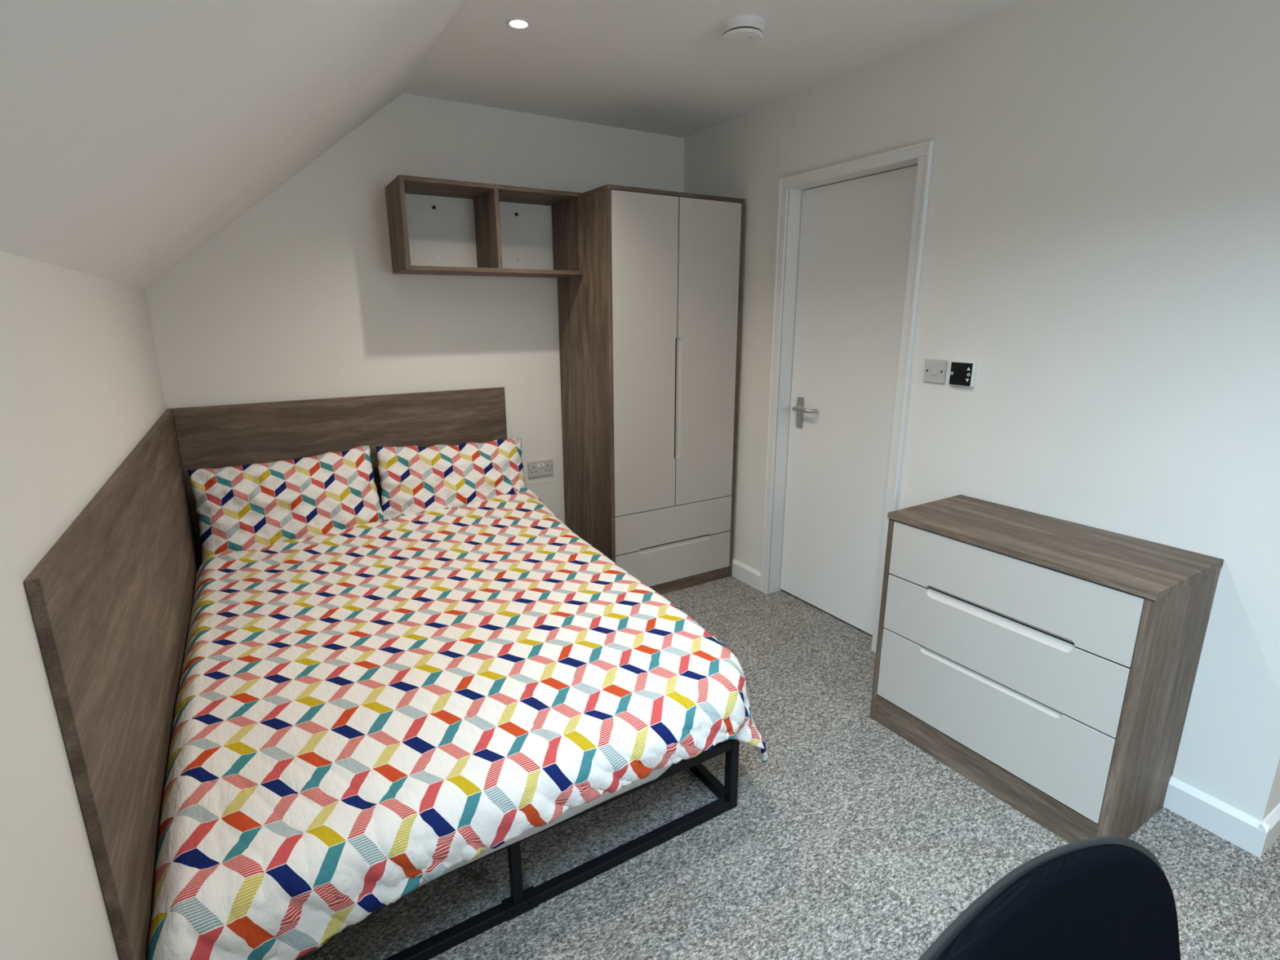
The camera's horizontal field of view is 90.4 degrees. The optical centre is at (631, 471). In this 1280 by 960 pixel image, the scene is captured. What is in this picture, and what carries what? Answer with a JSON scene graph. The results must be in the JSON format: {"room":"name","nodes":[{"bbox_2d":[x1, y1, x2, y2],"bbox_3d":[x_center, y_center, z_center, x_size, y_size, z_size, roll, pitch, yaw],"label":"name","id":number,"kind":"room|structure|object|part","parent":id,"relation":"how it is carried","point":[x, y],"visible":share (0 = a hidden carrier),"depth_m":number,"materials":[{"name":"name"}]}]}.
{"room":"bedroom","nodes":[
{"label":"bedroom","id":0,"kind":"room"},
{"bbox_2d":[0,250,166,959],"bbox_3d":[-0.808,0.505,0.790,0.100,1.556,4.400,-8,16,-30],"label":"wall","id":1,"kind":"structure","parent":0,"point":[81,384],"depth_m":0.99,"materials":[{"name":"paint"}]},
{"bbox_2d":[23,408,200,959],"bbox_3d":[-1.365,0.381,1.853,0.018,0.890,2.004,-8,16,-30],"label":"board","id":2,"kind":"object","parent":1,"relation":"attached to","point":[111,601],"visible":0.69,"depth_m":1.25,"materials":[{"name":"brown wood"}]},
{"bbox_2d":[0,0,468,288],"bbox_3d":[-0.367,-0.784,0.743,1.140,0.964,4.400,-8,16,-30],"label":"sloped ceiling","id":3,"kind":"structure","parent":0,"point":[134,133],"depth_m":1.09,"materials":[{"name":"paint"}]},
{"bbox_2d":[145,93,684,524],"bbox_3d":[-0.810,-0.533,3.226,2.760,2.396,0.100,-8,16,-30],"label":"wall","id":4,"kind":"structure","parent":0,"point":[300,297],"depth_m":2.90,"materials":[{"name":"paint"}]},
{"bbox_2d":[172,386,506,564],"bbox_3d":[-1.257,0.087,3.033,1.404,0.890,0.019,-8,16,-30],"label":"headboard","id":5,"kind":"object","parent":4,"relation":"attached to","point":[221,436],"visible":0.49,"depth_m":2.88,"materials":[{"name":"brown wood"}]},
{"bbox_2d":[385,174,582,277],"bbox_3d":[-0.661,-1.102,2.933,0.818,0.366,0.305,-8,16,-30],"label":"wall shelf","id":6,"kind":"object","parent":4,"relation":"attached to","point":[566,218],"visible":1,"depth_m":2.88,"materials":[{"name":"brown wood"}]},
{"bbox_3d":[-1.006,-1.051,2.736,0.018,0.366,0.305,-8,16,-30],"label":"panel","id":7,"kind":"part","parent":6,"relation":"part of","materials":[{"name":"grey wood"}]},
{"bbox_3d":[-0.317,-1.153,3.130,0.018,0.366,0.305,-8,16,-30],"label":"panel","id":8,"kind":"part","parent":6,"relation":"part of","materials":[{"name":"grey wood"}]},
{"bbox_2d":[527,458,553,477],"bbox_3d":[-0.494,-0.017,3.476,0.148,0.088,0.013,-8,16,-30],"label":"wall socket","id":9,"kind":"object","parent":4,"relation":"attached to","point":[545,467],"visible":1,"depth_m":3.47,"materials":[{"name":"grey plastic"}]},
{"bbox_2d":[525,479,555,485],"bbox_3d":[-0.499,0.061,3.500,0.175,0.012,0.001,-8,16,-30],"label":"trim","id":10,"kind":"structure","parent":4,"relation":"attached to","point":[553,480],"depth_m":3.50,"materials":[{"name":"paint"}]},
{"bbox_2d":[403,0,1025,137],"bbox_3d":[1.362,-1.435,1.635,2.921,0.100,4.600,-8,16,-30],"label":"ceiling","id":11,"kind":"structure","parent":0,"point":[662,67],"depth_m":2.36,"materials":[{"name":"paint"}]},
{"bbox_2d":[505,17,531,29],"bbox_3d":[-0.375,-1.492,2.116,0.085,0.006,0.085,-8,16,-30],"label":"recessed light","id":12,"kind":"object","parent":11,"relation":"in","point":[517,23],"visible":1,"depth_m":2.11,"materials":[{"name":"white plastic"}]},
{"bbox_2d":[719,14,765,47],"bbox_3d":[0.376,-1.481,2.146,0.155,0.046,0.155,-8,16,-30],"label":"smoke detector","id":13,"kind":"object","parent":11,"relation":"attached to","point":[742,30],"visible":1,"depth_m":2.10,"materials":[{"name":"white plastic"}]},
{"bbox_2d":[296,576,1279,959],"bbox_3d":[0.892,1.068,1.963,4.040,0.120,4.600,-8,16,-30],"label":"floor","id":14,"kind":"structure","parent":0,"point":[851,841],"depth_m":1.75,"materials":[{"name":"grey carpet"}]},
{"bbox_2d":[383,738,739,959],"bbox_3d":[-0.753,0.794,2.345,1.383,0.245,1.894,-8,16,-30],"label":"frame","id":15,"kind":"object","parent":14,"relation":"on","point":[520,901],"visible":0.16,"depth_m":1.67,"materials":[{"name":"black metal"}]},
{"bbox_3d":[-0.286,0.984,1.568,0.026,0.185,0.025,-8,16,-30],"label":"leg","id":16,"kind":"part","parent":15,"relation":"part of","materials":[{"name":"black metal"}]},
{"bbox_2d":[417,764,672,887],"bbox_3d":[-0.755,0.620,2.295,1.393,0.158,1.918,-8,16,-30],"label":"mattress","id":17,"kind":"object","parent":15,"relation":"on","point":[655,774],"visible":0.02,"depth_m":1.57,"materials":[{"name":"white fabric"}]},
{"bbox_2d":[146,487,768,959],"bbox_3d":[-0.666,0.563,2.215,1.493,0.460,1.850,-8,16,-30],"label":"duvet","id":18,"kind":"object","parent":17,"relation":"on","point":[363,713],"visible":1,"depth_m":1.65,"materials":[{"name":"multicoloured fabric"}]},
{"bbox_2d":[187,444,383,562],"bbox_3d":[-1.455,0.151,2.758,0.732,0.446,0.244,-8,16,-30],"label":"pillow","id":19,"kind":"object","parent":18,"relation":"on","point":[252,506],"visible":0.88,"depth_m":2.66,"materials":[{"name":"multicoloured fabric"}]},
{"bbox_2d":[376,438,525,519],"bbox_3d":[-0.861,0.072,3.099,0.733,0.438,0.260,-8,16,-30],"label":"pillow","id":20,"kind":"object","parent":18,"relation":"on","point":[415,479],"visible":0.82,"depth_m":2.99,"materials":[{"name":"multicoloured fabric"}]},
{"bbox_3d":[-0.282,0.881,1.545,1.323,0.034,0.030,-8,16,-30],"label":"rail","id":21,"kind":"part","parent":15,"relation":"part of","materials":[{"name":"black metal"}]},
{"bbox_3d":[-0.171,0.812,2.707,0.030,0.030,1.829,-8,16,-30],"label":"floor rail","id":22,"kind":"part","parent":15,"relation":"part of","materials":[{"name":"black metal"}]},
{"bbox_3d":[0.301,0.898,1.904,0.030,0.245,0.030,-8,16,-30],"label":"leg","id":23,"kind":"part","parent":15,"relation":"part of","materials":[{"name":"black metal"}]},
{"bbox_2d":[557,184,745,595],"bbox_3d":[0.094,-0.381,3.417,0.775,2.000,0.556,-8,16,-30],"label":"wardrobe","id":24,"kind":"object","parent":14,"relation":"on","point":[650,327],"visible":0.86,"depth_m":3.15,"materials":[{"name":"grey wood"}]},
{"bbox_3d":[-0.233,-0.324,3.233,0.018,1.982,0.555,-8,16,-30],"label":"panel","id":25,"kind":"part","parent":24,"relation":"part of","materials":[{"name":"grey wood"}]},
{"bbox_3d":[0.067,-0.527,3.045,0.358,1.495,0.018,-8,16,-30],"label":"door","id":26,"kind":"part","parent":24,"relation":"part of","materials":[{"name":"grey"}]},
{"bbox_3d":[0.234,0.481,3.393,0.734,0.210,0.018,-8,16,-30],"label":"drawer","id":27,"kind":"part","parent":24,"relation":"part of","materials":[{"name":"grey wood"}]},
{"bbox_3d":[0.233,0.277,3.343,0.734,0.201,0.018,-8,16,-30],"label":"drawer","id":28,"kind":"part","parent":24,"relation":"part of","materials":[{"name":"grey"}]},
{"bbox_3d":[0.385,-0.574,3.227,0.372,1.495,0.018,-8,16,-30],"label":"door","id":29,"kind":"part","parent":24,"relation":"part of","materials":[{"name":"grey"}]},
{"bbox_3d":[0.419,-0.420,3.606,0.018,1.982,0.555,-8,16,-30],"label":"panel","id":30,"kind":"part","parent":24,"relation":"part of","materials":[{"name":"grey wood"}]},
{"bbox_2d":[869,494,1223,843],"bbox_3d":[1.248,0.575,2.042,0.417,0.795,0.759,-9,16,-30],"label":"dresser","id":31,"kind":"object","parent":14,"relation":"on","point":[1051,664],"visible":1,"depth_m":1.82,"materials":[{"name":"grey wood"}]},
{"bbox_3d":[1.060,0.510,2.351,0.411,0.775,0.018,-9,16,-30],"label":"panel","id":32,"kind":"part","parent":31,"relation":"part of","materials":[{"name":"grey wood"}]},
{"bbox_3d":[1.083,0.753,1.984,0.018,0.262,0.710,-9,16,-30],"label":"drawer","id":33,"kind":"part","parent":31,"relation":"part of","materials":[{"name":"grey wood"}]},
{"bbox_3d":[1.082,0.524,1.927,0.018,0.201,0.710,-9,16,-30],"label":"drawer","id":34,"kind":"part","parent":31,"relation":"part of","materials":[{"name":"grey wood"}]},
{"bbox_3d":[1.081,0.331,1.879,0.018,0.189,0.710,-9,16,-30],"label":"drawer","id":35,"kind":"part","parent":31,"relation":"part of","materials":[{"name":"grey wood"}]},
{"bbox_3d":[1.441,0.659,1.741,0.411,0.775,0.020,-9,16,-30],"label":"panel","id":36,"kind":"part","parent":31,"relation":"part of","materials":[{"name":"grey wood"}]},
{"bbox_2d":[918,835,1180,959],"bbox_3d":[0.468,0.873,0.454,0.617,0.989,0.587,-8,16,-30],"label":"office chair","id":37,"kind":"object","parent":14,"relation":"on","point":[1104,897],"visible":1,"depth_m":0.56,"materials":[{"name":"black fabric"}]},
{"bbox_2d":[683,0,1279,821],"bbox_3d":[1.062,-0.404,2.668,0.120,2.396,2.790,-8,16,-30],"label":"wall","id":38,"kind":"structure","parent":0,"point":[1102,237],"depth_m":1.89,"materials":[{"name":"paint"}]},
{"bbox_2d":[731,558,759,590],"bbox_3d":[0.505,0.517,3.738,0.018,0.098,0.772,-8,16,-30],"label":"baseboard","id":39,"kind":"structure","parent":38,"relation":"attached to","point":[741,571],"depth_m":3.51,"materials":[{"name":"white wood"}]},
{"bbox_2d":[768,158,918,593],"bbox_3d":[0.952,-0.270,2.891,0.124,2.030,0.730,-8,16,-30],"label":"trim","id":40,"kind":"structure","parent":38,"relation":"attached to","point":[795,195],"depth_m":3.11,"materials":[{"name":"white wood"}]},
{"bbox_2d":[759,140,933,652],"bbox_3d":[0.892,-0.274,2.855,0.022,2.054,0.776,-8,16,-30],"label":"trim","id":41,"kind":"structure","parent":38,"relation":"attached to","point":[923,151],"depth_m":2.61,"materials":[{"name":"white wood"}]},
{"bbox_2d":[780,164,917,635],"bbox_3d":[0.960,-0.264,2.897,0.102,1.991,0.672,-8,16,-30],"label":"door","id":42,"kind":"structure","parent":38,"relation":"in","point":[855,234],"depth_m":2.89,"materials":[{"name":"white wood"}]},
{"bbox_3d":[0.832,-0.290,3.128,0.008,0.150,0.042,-8,16,-30],"label":"handle","id":43,"kind":"part","parent":42,"relation":"part of","materials":[{"name":"silver metal"}]},
{"bbox_3d":[0.832,-0.297,3.064,0.056,0.026,0.140,-8,16,-30],"label":"lever","id":44,"kind":"part","parent":42,"relation":"part of","materials":[{"name":"silver metal"}]},
{"bbox_2d":[923,359,946,383],"bbox_3d":[1.145,-0.378,2.395,0.012,0.087,0.087,-8,16,-30],"label":"light switch","id":45,"kind":"object","parent":38,"relation":"attached to","point":[935,371],"visible":1,"depth_m":2.39,"materials":[{"name":"grey plastic"}]},
{"bbox_2d":[948,360,977,386],"bbox_3d":[1.198,-0.353,2.297,0.023,0.087,0.087,-8,16,-30],"label":"thermostat","id":46,"kind":"object","parent":38,"relation":"attached to","point":[962,373],"visible":1,"depth_m":2.29,"materials":[{"name":"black plastic"}]},
{"bbox_2d":[1163,776,1271,857],"bbox_3d":[1.411,0.882,2.249,0.018,0.098,1.242,-8,16,-30],"label":"baseboard","id":47,"kind":"structure","parent":38,"relation":"attached to","point":[1238,828],"depth_m":1.81,"materials":[{"name":"white"}]},
{"bbox_3d":[2.306,-0.211,1.864,1.180,2.396,0.100,-8,16,-30],"label":"wall","id":48,"kind":"structure","parent":0,"visible":0},
{"bbox_2d":[1258,802,1279,857],"bbox_3d":[2.283,0.925,2.058,1.317,0.098,0.018,-8,16,-30],"label":"baseboard","id":49,"kind":"structure","parent":48,"relation":"attached to","point":[1273,819],"depth_m":1.75,"materials":[{"name":"white"}]}
]}

